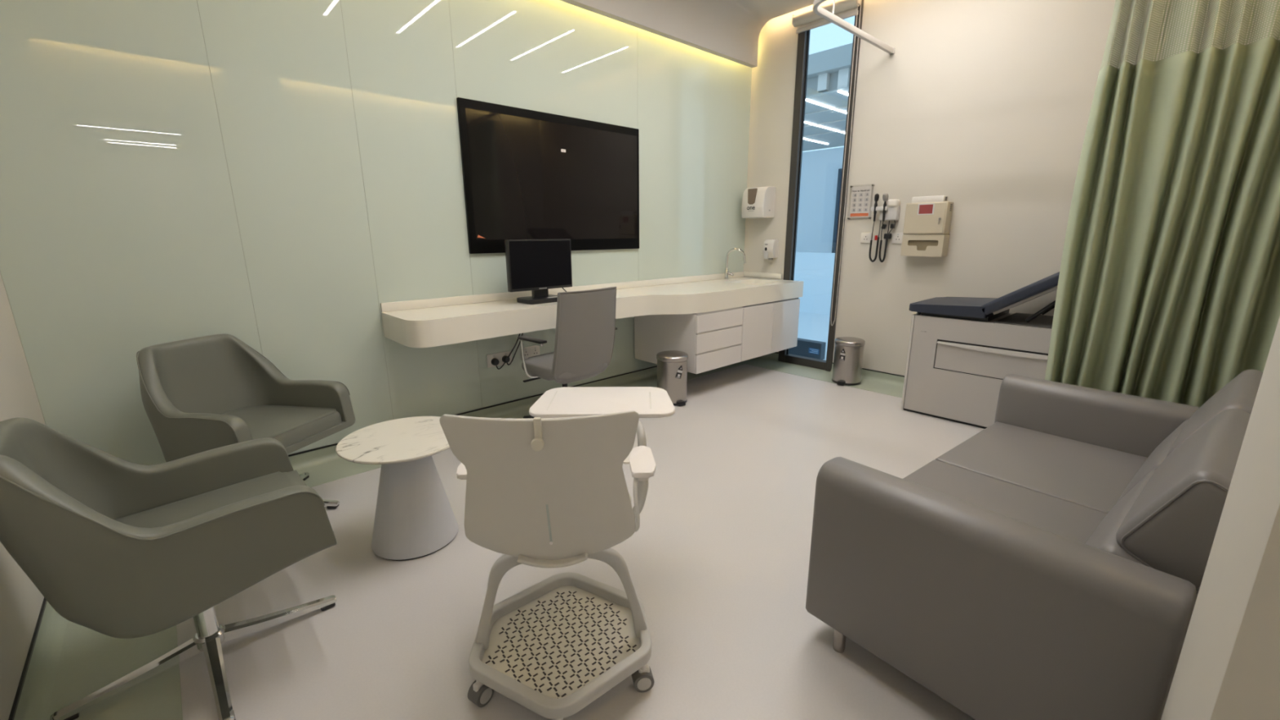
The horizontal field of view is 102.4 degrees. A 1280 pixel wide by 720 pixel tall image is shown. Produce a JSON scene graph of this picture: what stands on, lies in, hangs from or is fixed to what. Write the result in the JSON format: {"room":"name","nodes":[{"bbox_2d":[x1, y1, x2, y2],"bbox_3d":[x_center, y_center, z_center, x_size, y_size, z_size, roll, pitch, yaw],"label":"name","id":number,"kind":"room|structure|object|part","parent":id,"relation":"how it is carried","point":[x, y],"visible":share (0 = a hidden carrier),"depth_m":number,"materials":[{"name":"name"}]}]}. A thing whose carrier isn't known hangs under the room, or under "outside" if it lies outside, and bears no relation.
{"room":"examination room","nodes":[
{"label":"examination room","id":0,"kind":"room"},
{"bbox_2d":[0,272,45,719],"bbox_3d":[-0.459,-0.340,-0.409,0.150,3.460,6.557,-13,18,-41],"label":"wall","id":1,"kind":"structure","parent":0,"point":[21,601],"depth_m":1.62,"materials":[{"name":"paint"}]},
{"bbox_2d":[8,597,67,719],"bbox_3d":[-1.292,1.048,1.016,0.045,0.088,3.845,-13,18,-41],"label":"baseboard","id":2,"kind":"structure","parent":1,"relation":"attached to","point":[33,697],"depth_m":1.56,"materials":[{"name":"green plastic"}]},
{"bbox_2d":[46,620,182,719],"bbox_3d":[-1.080,1.097,1.002,0.320,0.002,3.520,-13,18,-41],"label":"trim","id":3,"kind":"structure","parent":1,"relation":"attached to","point":[91,660],"depth_m":1.56,"materials":[{"name":"green plastic"}]},
{"bbox_2d":[0,0,751,465],"bbox_3d":[-0.811,-1.347,3.696,5.375,3.460,0.150,-13,18,-41],"label":"wall","id":4,"kind":"structure","parent":0,"point":[267,175],"depth_m":2.74,"materials":[{"name":"paint"}]},
{"bbox_3d":[-2.328,-0.880,2.267,0.809,3.069,0.010,-13,18,-41],"label":"glass panel","id":5,"kind":"part","parent":4,"relation":"part of","materials":[{"name":"green glass"}]},
{"bbox_3d":[-1.806,-0.998,2.735,0.607,3.069,0.010,-13,18,-41],"label":"glass panel","id":6,"kind":"part","parent":4,"relation":"part of","materials":[{"name":"glass"}]},
{"bbox_2d":[288,443,342,471],"bbox_3d":[-1.889,0.557,2.992,0.255,0.103,0.045,-13,18,-41],"label":"baseboard","id":7,"kind":"structure","parent":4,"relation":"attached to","point":[311,458],"depth_m":3.00,"materials":[{"name":"paint"}]},
{"bbox_3d":[-1.363,-1.098,3.133,0.598,3.069,0.010,-13,18,-41],"label":"glass panel","id":8,"kind":"part","parent":4,"relation":"part of","materials":[{"name":"glass"}]},
{"bbox_2d":[453,392,544,417],"bbox_3d":[-1.019,0.361,3.773,0.715,0.103,0.045,-13,18,-41],"label":"baseboard","id":9,"kind":"structure","parent":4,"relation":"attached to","point":[504,409],"depth_m":3.81,"materials":[{"name":"green plastic"}]},
{"bbox_2d":[486,351,512,367],"bbox_3d":[-1.011,-0.006,3.714,0.195,0.095,0.012,-13,18,-41],"label":"double socket","id":10,"kind":"object","parent":4,"relation":"attached to","point":[499,356],"visible":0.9,"depth_m":3.70,"materials":[{"name":"white plastic"}]},
{"bbox_2d":[491,333,520,369],"bbox_3d":[-0.952,-0.104,3.706,0.253,0.322,0.040,-11,17,-37],"label":"plug","id":11,"kind":"object","parent":4,"relation":"attached to","point":[495,362],"visible":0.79,"depth_m":3.67,"materials":[{"name":"black plastic"}]},
{"bbox_2d":[502,333,523,365],"bbox_3d":[-0.916,-0.120,3.738,0.185,0.307,0.040,-10,17,-35],"label":"plug","id":12,"kind":"object","parent":4,"relation":"attached to","point":[505,358],"visible":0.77,"depth_m":3.72,"materials":[{"name":"black plastic"}]},
{"bbox_2d":[520,345,540,360],"bbox_3d":[-0.824,-0.055,3.880,0.160,0.095,0.012,-13,18,-41],"label":"double socket","id":13,"kind":"object","parent":4,"relation":"attached to","point":[531,351],"visible":0.77,"depth_m":3.88,"materials":[{"name":"white plastic"}]},
{"bbox_3d":[-0.581,-1.274,3.834,1.528,3.069,0.010,-13,18,-41],"label":"glass panel","id":14,"kind":"part","parent":4,"relation":"part of","materials":[{"name":"green glass"}]},
{"bbox_2d":[456,97,639,253],"bbox_3d":[-0.572,-1.295,3.812,1.526,0.952,0.027,-13,18,-41],"label":"wall screen","id":15,"kind":"object","parent":4,"relation":"attached to","point":[528,174],"visible":0.97,"depth_m":3.69,"materials":[{"name":"black glass"}]},
{"bbox_2d":[570,365,657,386],"bbox_3d":[-0.215,0.179,4.494,0.969,0.103,0.045,-13,18,-41],"label":"baseboard","id":16,"kind":"structure","parent":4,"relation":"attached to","point":[650,372],"depth_m":4.58,"materials":[{"name":"green plastic"}]},
{"bbox_3d":[0.540,-1.527,4.840,1.523,3.069,0.010,-13,18,-41],"label":"glass panel","id":17,"kind":"part","parent":4,"relation":"part of","materials":[{"name":"glass"}]},
{"bbox_2d":[634,297,799,373],"bbox_3d":[0.749,-0.309,4.797,1.500,0.483,0.735,-13,18,-41],"label":"base cabinet","id":18,"kind":"object","parent":4,"relation":"attached to","point":[713,340],"visible":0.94,"depth_m":4.38,"materials":[{"name":"white laminate"}]},
{"bbox_2d":[381,276,804,347],"bbox_3d":[0.009,-0.452,4.064,3.614,0.152,0.728,-13,18,-41],"label":"countertop","id":19,"kind":"structure","parent":18,"relation":"on","point":[433,326],"depth_m":3.39,"materials":[{"name":"white stone"}]},
{"bbox_2d":[504,239,572,304],"bbox_3d":[-0.685,-0.611,3.525,0.494,0.419,0.208,-13,18,-41],"label":"monitor","id":20,"kind":"object","parent":19,"relation":"on","point":[538,266],"visible":0.85,"depth_m":3.48,"materials":[{"name":"black plastic"}]},
{"bbox_2d":[723,248,746,279],"bbox_3d":[0.951,-0.959,5.137,0.226,0.312,0.052,6,15,23],"label":"faucet","id":21,"kind":"object","parent":19,"relation":"on","point":[726,273],"visible":1,"depth_m":5.15,"materials":[{"name":"silver metal"}]},
{"bbox_3d":[0.954,-1.000,5.117,0.213,0.222,0.025,7,16,27],"label":"spout","id":22,"kind":"part","parent":21,"relation":"part of","materials":[{"name":"silver metal"}]},
{"bbox_3d":[0.657,-0.010,4.280,0.586,0.150,0.020,-13,18,-41],"label":"drawer","id":23,"kind":"part","parent":18,"relation":"part of","materials":[{"name":"white laminate"}]},
{"bbox_3d":[0.656,-0.088,4.261,0.578,0.011,0.017,-13,18,-41],"label":"grip rail","id":24,"kind":"part","parent":18,"relation":"part of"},
{"bbox_3d":[0.656,-0.170,4.241,0.586,0.153,0.020,-13,18,-41],"label":"drawer","id":25,"kind":"part","parent":18,"relation":"part of","materials":[{"name":"white laminate"}]},
{"bbox_3d":[0.656,-0.249,4.222,0.578,0.011,0.017,-13,18,-41],"label":"grip rail","id":26,"kind":"part","parent":18,"relation":"part of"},
{"bbox_3d":[0.656,-0.325,4.203,0.586,0.141,0.020,-13,18,-41],"label":"drawer","id":27,"kind":"part","parent":18,"relation":"part of","materials":[{"name":"white laminate"}]},
{"bbox_3d":[0.655,-0.399,4.185,0.578,0.011,0.017,-13,18,-41],"label":"grip rail","id":28,"kind":"part","parent":18,"relation":"part of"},
{"bbox_3d":[1.042,-0.252,4.588,0.452,0.470,0.020,-13,18,-41],"label":"door","id":29,"kind":"part","parent":18,"relation":"part of","materials":[{"name":"white paint"}]},
{"bbox_3d":[1.376,-0.328,4.888,0.453,0.470,0.020,-13,18,-41],"label":"door","id":30,"kind":"part","parent":18,"relation":"part of","materials":[{"name":"white paint"}]},
{"bbox_2d":[176,311,1173,719],"bbox_3d":[2.212,-0.119,6.140,12.625,0.120,12.200,-13,18,-41],"label":"floor","id":31,"kind":"structure","parent":0,"point":[717,559],"depth_m":1.91,"materials":[{"name":"plastic"}]},
{"bbox_2d":[0,417,337,719],"bbox_3d":[-1.354,0.538,1.538,0.692,0.828,0.692,-13,19,-42],"label":"swivel armchair","id":32,"kind":"object","parent":31,"relation":"on","point":[117,548],"visible":1,"depth_m":1.40,"materials":[{"name":"grey leather"}]},
{"bbox_3d":[-1.485,0.922,1.502,0.326,0.074,0.044,-13,19,-42],"label":"leg","id":33,"kind":"part","parent":32,"relation":"part of","materials":[{"name":"silver metal"}]},
{"bbox_3d":[-1.325,0.530,1.566,0.562,0.107,0.460,-13,19,-42],"label":"seat","id":34,"kind":"part","parent":32,"relation":"part of","materials":[{"name":"grey leather"}]},
{"bbox_3d":[-1.226,0.922,1.497,0.044,0.074,0.326,-13,19,-42],"label":"leg","id":35,"kind":"part","parent":32,"relation":"part of","materials":[{"name":"silver metal"}]},
{"bbox_3d":[-1.220,0.860,1.748,0.326,0.074,0.044,-13,19,-42],"label":"leg","id":36,"kind":"part","parent":32,"relation":"part of","materials":[{"name":"silver metal"}]},
{"bbox_2d":[136,333,355,508],"bbox_3d":[-1.825,0.326,2.412,0.670,0.828,0.669,3,14,15],"label":"swivel armchair","id":37,"kind":"object","parent":31,"relation":"on","point":[203,393],"visible":0.82,"depth_m":2.41,"materials":[{"name":"grey leather"}]},
{"bbox_3d":[-1.786,0.327,2.402,0.562,0.107,0.460,3,14,15],"label":"seat","id":38,"kind":"part","parent":37,"relation":"part of","materials":[{"name":"grey leather"}]},
{"bbox_3d":[-1.832,0.635,2.676,0.044,0.074,0.326,-1,14,-3],"label":"leg","id":39,"kind":"part","parent":37,"relation":"part of","materials":[{"name":"silver metal"}]},
{"bbox_3d":[-1.744,0.388,2.405,0.497,0.093,0.481,3,14,15],"label":"seat","id":40,"kind":"part","parent":37,"relation":"part of","materials":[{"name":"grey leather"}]},
{"bbox_3d":[-1.641,0.676,2.507,0.326,0.074,0.044,-1,14,-3],"label":"leg","id":41,"kind":"part","parent":37,"relation":"part of","materials":[{"name":"silver metal"}]},
{"bbox_2d":[335,416,458,560],"bbox_3d":[-0.992,0.552,2.223,0.500,0.476,0.500,-13,18,-41],"label":"side table","id":42,"kind":"object","parent":31,"relation":"on","point":[415,517],"visible":0.86,"depth_m":2.12,"materials":[{"name":"marble"},{"name":"grey painted metal"}]},
{"bbox_2d":[439,386,675,719],"bbox_3d":[-0.208,0.461,1.667,0.587,0.911,0.946,2,14,10],"label":"chair","id":43,"kind":"object","parent":31,"relation":"on","point":[548,490],"visible":1,"depth_m":1.36,"materials":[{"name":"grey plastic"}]},
{"bbox_3d":[-0.485,0.303,1.510,0.075,0.015,0.175,-1,14,-3],"label":"armrest","id":44,"kind":"part","parent":43,"relation":"part of","materials":[{"name":"plastic"}]},
{"bbox_3d":[-0.456,0.913,1.457,0.020,0.075,0.032,9,16,32],"label":"castor stem","id":45,"kind":"part","parent":43,"relation":"part of","materials":[{"name":"white plastic"}]},
{"bbox_3d":[-0.358,0.683,1.466,0.261,0.349,0.051,0,14,1],"label":"leg","id":46,"kind":"part","parent":43,"relation":"part of","materials":[{"name":"grey plastic"}]},
{"bbox_3d":[-0.227,0.333,1.255,0.450,0.460,0.150,-1,14,-3],"label":"backrest","id":47,"kind":"part","parent":43,"relation":"part of","materials":[{"name":"beige plastic"}]},
{"bbox_2d":[481,586,640,698],"bbox_3d":[-0.234,0.850,1.564,0.491,0.006,0.440,-12,18,-40],"label":"tray","id":48,"kind":"object","parent":43,"relation":"on","point":[557,640],"depth_m":1.56,"materials":[{"name":"beige plastic"}]},
{"bbox_3d":[-0.237,0.499,1.538,0.431,0.071,0.402,-1,14,-3],"label":"seat","id":49,"kind":"part","parent":43,"relation":"part of","materials":[{"name":"beige plastic"}]},
{"bbox_3d":[-0.101,0.675,1.491,0.261,0.349,0.051,-3,14,-12],"label":"leg","id":50,"kind":"part","parent":43,"relation":"part of","materials":[{"name":"grey plastic"}]},
{"bbox_3d":[-0.040,0.351,1.698,0.140,0.289,0.388,1,14,6],"label":"tablet arm","id":51,"kind":"part","parent":43,"relation":"part of","materials":[{"name":"grey plastic"}]},
{"bbox_3d":[0.006,0.297,1.524,0.075,0.015,0.193,-1,14,-3],"label":"armrest","id":52,"kind":"part","parent":43,"relation":"part of","materials":[{"name":"plastic"}]},
{"bbox_3d":[0.012,0.899,1.506,0.032,0.075,0.020,-3,14,-12],"label":"castor stem","id":53,"kind":"part","parent":43,"relation":"part of","materials":[{"name":"white plastic"}]},
{"bbox_2d":[517,286,617,418],"bbox_3d":[-0.485,0.006,3.381,0.595,0.972,0.632,12,19,42],"label":"office chair","id":54,"kind":"object","parent":31,"relation":"on","point":[585,321],"visible":0.88,"depth_m":3.15,"materials":[{"name":"grey fabric"}]},
{"bbox_3d":[-0.659,0.388,3.512,0.280,0.048,0.056,1,14,7],"label":"leg","id":55,"kind":"part","parent":54,"relation":"part of","materials":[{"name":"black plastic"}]},
{"bbox_3d":[-0.633,-0.008,3.166,0.226,0.261,0.106,12,19,42],"label":"arm frame","id":56,"kind":"part","parent":54,"relation":"part of","materials":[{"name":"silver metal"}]},
{"bbox_3d":[-0.502,0.029,3.403,0.440,0.070,0.466,12,19,42],"label":"seat","id":57,"kind":"part","parent":54,"relation":"part of","materials":[{"name":"grey fabric"}]},
{"bbox_3d":[-0.340,-0.148,3.201,0.162,0.583,0.472,12,19,42],"label":"backrest","id":58,"kind":"part","parent":54,"relation":"part of","materials":[{"name":"grey fabric"}]},
{"bbox_2d":[656,350,688,406],"bbox_3d":[0.252,0.134,4.054,0.247,0.401,0.252,3,14,13],"label":"pedal bin","id":59,"kind":"object","parent":31,"relation":"on","point":[672,365],"visible":0.91,"depth_m":3.96,"materials":[{"name":"silver metal"}]},
{"bbox_3d":[0.252,-0.036,4.014,0.247,0.052,0.247,-8,16,-29],"label":"lid","id":60,"kind":"part","parent":59,"relation":"part of","materials":[{"name":"metal"}]},
{"bbox_2d":[789,337,826,359],"bbox_3d":[1.800,-0.128,5.627,0.104,0.185,0.430,-13,18,-41],"label":"planter box","id":61,"kind":"object","parent":31,"relation":"on","point":[806,348],"visible":0.78,"depth_m":5.53,"materials":[{"name":"blue"}]},
{"bbox_2d":[901,271,1059,428],"bbox_3d":[2.709,-0.209,3.350,0.636,1.381,1.630,-13,18,-41],"label":"examination table","id":62,"kind":"object","parent":31,"relation":"on","point":[961,350],"visible":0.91,"depth_m":3.49,"materials":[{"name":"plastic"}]},
{"bbox_3d":[2.191,-0.034,3.985,0.620,0.702,0.020,-13,18,-41],"label":"foot panel","id":63,"kind":"part","parent":62,"relation":"part of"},
{"bbox_3d":[2.515,0.154,3.215,0.020,0.702,1.576,-13,18,-41],"label":"panel","id":64,"kind":"part","parent":62,"relation":"part of","materials":[{"name":"laminate"}]},
{"bbox_3d":[2.382,0.032,3.331,0.018,0.192,0.852,-13,18,-41],"label":"drawer","id":65,"kind":"part","parent":62,"relation":"part of","materials":[{"name":"laminate"}]},
{"bbox_3d":[2.371,-0.041,3.303,0.020,0.037,0.852,-13,18,-41],"label":"drawer handle","id":66,"kind":"part","parent":62,"relation":"part of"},
{"bbox_2d":[993,312,1053,328],"bbox_3d":[2.888,-0.200,3.165,0.580,0.006,1.080,-13,18,-41],"label":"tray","id":67,"kind":"object","parent":62,"relation":"on","point":[1017,320],"depth_m":3.35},
{"bbox_2d":[805,368,1262,719],"bbox_3d":[1.490,0.469,1.796,1.715,0.817,0.900,-11,17,-37],"label":"sofa","id":68,"kind":"object","parent":31,"relation":"on","point":[1050,563],"visible":0.92,"depth_m":1.33,"materials":[{"name":"grey leather"}]},
{"bbox_3d":[0.638,0.886,1.644,0.037,0.088,0.037,-11,17,-37],"label":"leg","id":69,"kind":"part","parent":68,"relation":"part of","materials":[{"name":"metal"}]},
{"bbox_3d":[0.848,0.637,1.381,0.155,0.525,0.800,-11,17,-37],"label":"armrest","id":70,"kind":"part","parent":68,"relation":"part of","materials":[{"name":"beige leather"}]},
{"bbox_2d":[902,459,1106,543],"bbox_3d":[1.144,0.588,1.693,0.698,0.138,0.648,-11,17,-37],"label":"seat cushion","id":71,"kind":"object","parent":68,"relation":"on","point":[1076,521],"depth_m":1.81,"materials":[{"name":"grey leather"}]},
{"bbox_2d":[935,422,1146,513],"bbox_3d":[1.697,0.482,2.116,0.698,0.138,0.648,-11,17,-37],"label":"seat cushion","id":72,"kind":"object","parent":68,"relation":"on","point":[1090,473],"depth_m":2.10,"materials":[{"name":"grey leather"}]},
{"bbox_3d":[2.072,0.401,2.317,0.155,0.525,0.800,-11,17,-37],"label":"armrest","id":73,"kind":"part","parent":68,"relation":"part of","materials":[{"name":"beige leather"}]},
{"bbox_2d":[1084,468,1156,564],"bbox_3d":[1.358,0.509,1.398,0.696,0.260,0.224,-11,17,-37],"label":"cushion","id":74,"kind":"object","parent":68,"relation":"on","point":[1102,536],"depth_m":1.31,"materials":[{"name":"grey leather"}]},
{"bbox_2d":[1115,418,1189,503],"bbox_3d":[1.907,0.404,1.818,0.696,0.260,0.224,-11,17,-37],"label":"cushion","id":75,"kind":"object","parent":68,"relation":"on","point":[1164,432],"depth_m":1.92,"materials":[{"name":"grey leather"}]},
{"bbox_3d":[1.677,0.622,1.591,1.405,0.445,0.100,-11,17,-37],"label":"frame","id":76,"kind":"part","parent":68,"relation":"part of","materials":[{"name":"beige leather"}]},
{"bbox_2d":[560,0,813,67],"bbox_3d":[0.508,-2.264,1.920,4.975,0.404,3.719,-13,18,-41],"label":"ceiling","id":77,"kind":"structure","parent":0,"point":[729,29],"depth_m":4.34,"materials":[{"name":"paint"}]},
{"bbox_2d":[743,0,1279,375],"bbox_3d":[2.527,-1.420,3.925,0.150,3.460,4.057,-13,18,-41],"label":"wall","id":78,"kind":"structure","parent":0,"point":[983,105],"depth_m":3.91,"materials":[{"name":"paint"}]},
{"bbox_2d":[297,357,762,487],"bbox_3d":[-0.641,0.373,3.939,5.075,0.002,0.325,-13,18,-41],"label":"trim","id":79,"kind":"structure","parent":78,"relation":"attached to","point":[322,473],"depth_m":2.97,"materials":[{"name":"green plastic"}]},
{"bbox_2d":[380,271,743,311],"bbox_3d":[-0.227,-0.618,4.311,3.644,0.054,0.015,-13,18,-41],"label":"backsplash","id":80,"kind":"structure","parent":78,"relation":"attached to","point":[446,301],"depth_m":3.70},
{"bbox_2d":[741,186,775,218],"bbox_3d":[1.177,-1.567,5.126,0.202,0.295,0.262,-13,18,-41],"label":"dispenser","id":81,"kind":"object","parent":78,"relation":"attached to","point":[757,202],"visible":1,"depth_m":5.05,"materials":[{"name":"white plastic"}]},
{"bbox_2d":[743,271,782,279],"bbox_3d":[1.268,-0.878,5.338,0.015,0.054,0.458,-13,18,-41],"label":"side splash","id":82,"kind":"object","parent":78,"relation":"attached to","point":[751,274],"visible":1,"depth_m":5.32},
{"bbox_2d":[757,351,778,361],"bbox_3d":[1.261,-0.073,5.526,0.045,0.088,0.490,-13,18,-41],"label":"baseboard","id":83,"kind":"structure","parent":78,"relation":"attached to","point":[774,356],"depth_m":5.41,"materials":[{"name":"green plastic"}]},
{"bbox_2d":[762,239,778,260],"bbox_3d":[1.308,-1.107,5.168,0.107,0.200,0.116,-13,18,-41],"label":"soap dispenser","id":84,"kind":"object","parent":78,"relation":"attached to","point":[771,246],"visible":1,"depth_m":5.14,"materials":[{"name":"white plastic"}]},
{"bbox_3d":[1.264,-1.063,5.161,0.006,0.095,0.050,-13,18,-41],"label":"lever","id":85,"kind":"part","parent":84,"relation":"part of","materials":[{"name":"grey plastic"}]},
{"bbox_2d":[777,0,863,371],"bbox_3d":[1.657,-1.474,4.805,0.099,3.146,0.586,-13,18,-41],"label":"window","id":86,"kind":"structure","parent":78,"relation":"in","point":[803,39],"depth_m":4.79,"materials":[{"name":"black metal"}]},
{"bbox_2d":[791,0,862,325],"bbox_3d":[1.591,-1.695,4.702,0.088,2.738,0.612,-13,18,-41],"label":"roller blind","id":87,"kind":"object","parent":86,"relation":"attached to","point":[843,9],"visible":0.99,"depth_m":4.44,"materials":[{"name":"beige fabric"}]},
{"bbox_3d":[1.800,-1.625,4.510,0.044,2.693,0.033,3,14,14],"label":"pull chain","id":88,"kind":"part","parent":87,"relation":"part of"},
{"bbox_2d":[745,359,903,397],"bbox_3d":[2.412,0.317,4.102,0.360,0.002,3.570,-13,18,-41],"label":"trim","id":89,"kind":"structure","parent":78,"relation":"attached to","point":[782,366],"depth_m":4.85,"materials":[{"name":"beige paint"}]},
{"bbox_2d":[831,337,865,385],"bbox_3d":[1.839,0.001,4.553,0.249,0.401,0.249,-1,14,-5],"label":"pedal bin","id":90,"kind":"object","parent":89,"relation":"on","point":[848,351],"visible":1,"depth_m":4.46,"materials":[{"name":"silver metal"}]},
{"bbox_3d":[1.839,-0.169,4.512,0.247,0.052,0.247,11,18,39],"label":"lid","id":91,"kind":"part","parent":90,"relation":"part of","materials":[{"name":"metal"}]},
{"bbox_2d":[813,0,895,54],"bbox_3d":[2.373,-2.372,2.723,1.344,0.517,2.540,-13,18,-41],"label":"rail","id":92,"kind":"object","parent":78,"relation":"attached to","point":[817,9],"visible":1,"depth_m":3.60,"materials":[{"name":"white metal"}]},
{"bbox_3d":[1.298,-2.551,3.409,0.012,0.484,0.011,-13,18,-41],"label":"hanger rod","id":93,"kind":"part","parent":92,"relation":"part of","materials":[{"name":"white metal"}]},
{"bbox_2d":[1044,0,1279,407],"bbox_3d":[2.411,-0.736,2.104,0.155,2.363,1.002,-13,18,-41],"label":"privacy curtain","id":94,"kind":"object","parent":92,"relation":"hanging from","point":[1168,288],"visible":0.75,"depth_m":2.22,"materials":[{"name":"green fabric"}]},
{"bbox_2d":[847,183,875,219],"bbox_3d":[1.920,-1.373,4.478,0.028,0.290,0.210,-13,18,-41],"label":"holder","id":95,"kind":"object","parent":78,"relation":"attached to","point":[860,200],"visible":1,"depth_m":4.47,"materials":[{"name":"plastic"}]},
{"bbox_2d":[860,232,871,243],"bbox_3d":[1.976,-1.067,4.505,0.009,0.088,0.088,-13,18,-41],"label":"wall socket","id":96,"kind":"object","parent":78,"relation":"attached to","point":[865,237],"visible":0.91,"depth_m":4.50,"materials":[{"name":"white plastic"}]},
{"bbox_2d":[830,362,904,386],"bbox_3d":[2.784,0.312,3.926,0.045,0.088,2.815,-13,18,-41],"label":"baseboard","id":97,"kind":"structure","parent":78,"relation":"attached to","point":[866,374],"depth_m":4.60,"materials":[{"name":"green plastic"}]},
{"bbox_2d":[868,192,900,262],"bbox_3d":[2.048,-1.111,4.344,0.103,0.566,0.210,-13,18,-41],"label":"wall diagnostic set","id":98,"kind":"object","parent":78,"relation":"attached to","point":[889,212],"visible":1,"depth_m":4.31,"materials":[{"name":"grey plastic"}]},
{"bbox_3d":[2.010,-0.949,4.429,0.071,0.211,0.026,9,17,34],"label":"coiled cord","id":99,"kind":"part","parent":98,"relation":"part of","materials":[{"name":"black plastic"}]},
{"bbox_3d":[1.984,-1.255,4.343,0.026,0.165,0.025,-13,18,-41],"label":"handle","id":100,"kind":"part","parent":98,"relation":"part of","materials":[{"name":"black plastic"}]},
{"bbox_3d":[2.063,-0.936,4.374,0.059,0.211,0.026,8,16,30],"label":"coiled cord","id":101,"kind":"part","parent":98,"relation":"part of","materials":[{"name":"black plastic"}]},
{"bbox_3d":[2.036,-1.242,4.289,0.026,0.165,0.025,-13,18,-41],"label":"handle","id":102,"kind":"part","parent":98,"relation":"part of","materials":[{"name":"black plastic"}]},
{"bbox_2d":[892,232,903,243],"bbox_3d":[2.160,-1.021,4.310,0.012,0.088,0.088,-13,18,-41],"label":"wall socket","id":103,"kind":"object","parent":78,"relation":"attached to","point":[897,237],"visible":0.75,"depth_m":4.31,"materials":[{"name":"white plastic"}]},
{"bbox_2d":[900,195,953,257],"bbox_3d":[2.268,-1.057,4.077,0.150,0.458,0.307,-13,18,-41],"label":"sharps container","id":104,"kind":"object","parent":78,"relation":"attached to","point":[926,215],"visible":1,"depth_m":4.03,"materials":[{"name":"beige plastic"}]},
{"bbox_3d":[2.224,-1.109,4.029,0.005,0.228,0.290,-13,18,-41],"label":"door","id":105,"kind":"part","parent":104,"relation":"part of","materials":[{"name":"beige plastic"}]},
{"bbox_3d":[2.270,-1.255,4.036,0.095,0.053,0.233,-13,18,-41],"label":"container lid","id":106,"kind":"part","parent":104,"relation":"part of","materials":[{"name":"white plastic"}]},
{"bbox_2d":[1160,316,1279,719],"bbox_3d":[1.013,-0.518,0.285,0.465,3.460,0.609,-13,18,-41],"label":"wall pier","id":107,"kind":"object","parent":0,"point":[1228,668],"depth_m":0.61,"materials":[{"name":"paint"}]},
{"label":"outside","id":108,"kind":"structure","parent":0,"visible":0},
{"bbox_2d":[802,86,848,151],"bbox_3d":[2.836,-3.915,8.761,4.000,0.025,8.000,-13,18,-41],"label":"ceiling","id":109,"kind":"structure","parent":108,"point":[833,99],"depth_m":7.91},
{"bbox_2d":[803,137,828,144],"bbox_3d":[3.151,-4.094,9.579,1.400,0.019,0.018,-13,18,-41],"label":"recessed light","id":110,"kind":"object","parent":109,"relation":"in","point":[803,138],"visible":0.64,"depth_m":9.71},
{"bbox_2d":[804,121,844,133],"bbox_3d":[3.050,-3.821,8.470,2.100,0.019,0.018,-13,18,-41],"label":"recessed light","id":111,"kind":"object","parent":109,"relation":"in","point":[806,122],"visible":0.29,"depth_m":8.42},
{"bbox_2d":[803,129,845,137],"bbox_3d":[2.736,-4.069,9.471,0.040,0.012,4.800,-13,18,-41],"label":"batten","id":112,"kind":"object","parent":109,"relation":"attached to","point":[841,130],"visible":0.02,"depth_m":8.96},
{"bbox_2d":[804,119,846,127],"bbox_3d":[2.149,-3.937,8.944,0.040,0.012,4.800,-13,18,-41],"label":"batten","id":113,"kind":"object","parent":109,"relation":"attached to","point":[842,119],"visible":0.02,"depth_m":8.09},
{"bbox_2d":[805,98,846,113],"bbox_3d":[2.745,-3.512,7.217,1.700,0.019,0.018,-13,18,-41],"label":"recessed light","id":114,"kind":"object","parent":109,"relation":"in","point":[806,100],"visible":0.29,"depth_m":7.01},
{"bbox_2d":[804,106,847,115],"bbox_3d":[1.562,-3.804,8.417,0.040,0.012,4.800,-13,18,-41],"label":"batten","id":115,"kind":"object","parent":109,"relation":"attached to","point":[843,106],"visible":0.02,"depth_m":7.29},
{"bbox_2d":[837,89,848,95],"bbox_3d":[2.693,-3.341,6.522,0.750,0.019,0.018,-13,18,-41],"label":"recessed light","id":116,"kind":"object","parent":109,"relation":"in","point":[838,91],"visible":0.36,"depth_m":6.34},
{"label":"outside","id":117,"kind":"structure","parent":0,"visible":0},
{"bbox_2d":[805,42,853,95],"bbox_3d":[1.421,-3.827,7.437,0.250,0.470,8.000,-13,18,-41],"label":"wall","id":118,"kind":"structure","parent":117,"point":[831,60],"depth_m":6.37,"materials":[{"name":"white paint"}]},
{"bbox_2d":[817,72,830,92],"bbox_3d":[2.325,-3.514,6.523,0.070,0.190,0.120,-13,18,-41],"label":"hall lightbox","id":119,"kind":"object","parent":118,"relation":"attached to","point":[824,78],"visible":1,"depth_m":6.50,"materials":[{"name":"white plastic"}]},
{"bbox_2d":[837,67,850,88],"bbox_3d":[2.512,-3.453,6.330,0.070,0.220,0.130,-13,18,-41],"label":"hall lightbox","id":120,"kind":"object","parent":118,"relation":"attached to","point":[843,80],"visible":0.71,"depth_m":6.30,"materials":[{"name":"white plastic"}]},
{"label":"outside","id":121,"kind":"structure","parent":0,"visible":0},
{"bbox_2d":[795,146,844,253],"bbox_3d":[4.275,-2.750,10.411,0.100,2.970,8.000,-13,18,-41],"label":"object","id":122,"kind":"structure","parent":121,"point":[820,168],"depth_m":10.79,"materials":[{"name":"blue glass"}]},
{"bbox_2d":[831,168,842,253],"bbox_3d":[4.206,-2.538,10.411,0.030,2.560,0.620,-13,18,-41],"label":"hall door","id":123,"kind":"structure","parent":122,"relation":"in","point":[839,177],"depth_m":10.49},
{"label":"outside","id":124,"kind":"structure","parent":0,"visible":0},
{"bbox_2d":[794,252,835,315],"bbox_3d":[2.096,-1.496,9.481,0.060,1.000,4.800,-13,18,-41],"label":"wall","id":125,"kind":"structure","parent":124,"point":[815,269],"depth_m":8.57,"materials":[{"name":"blue glass"}]}
]}

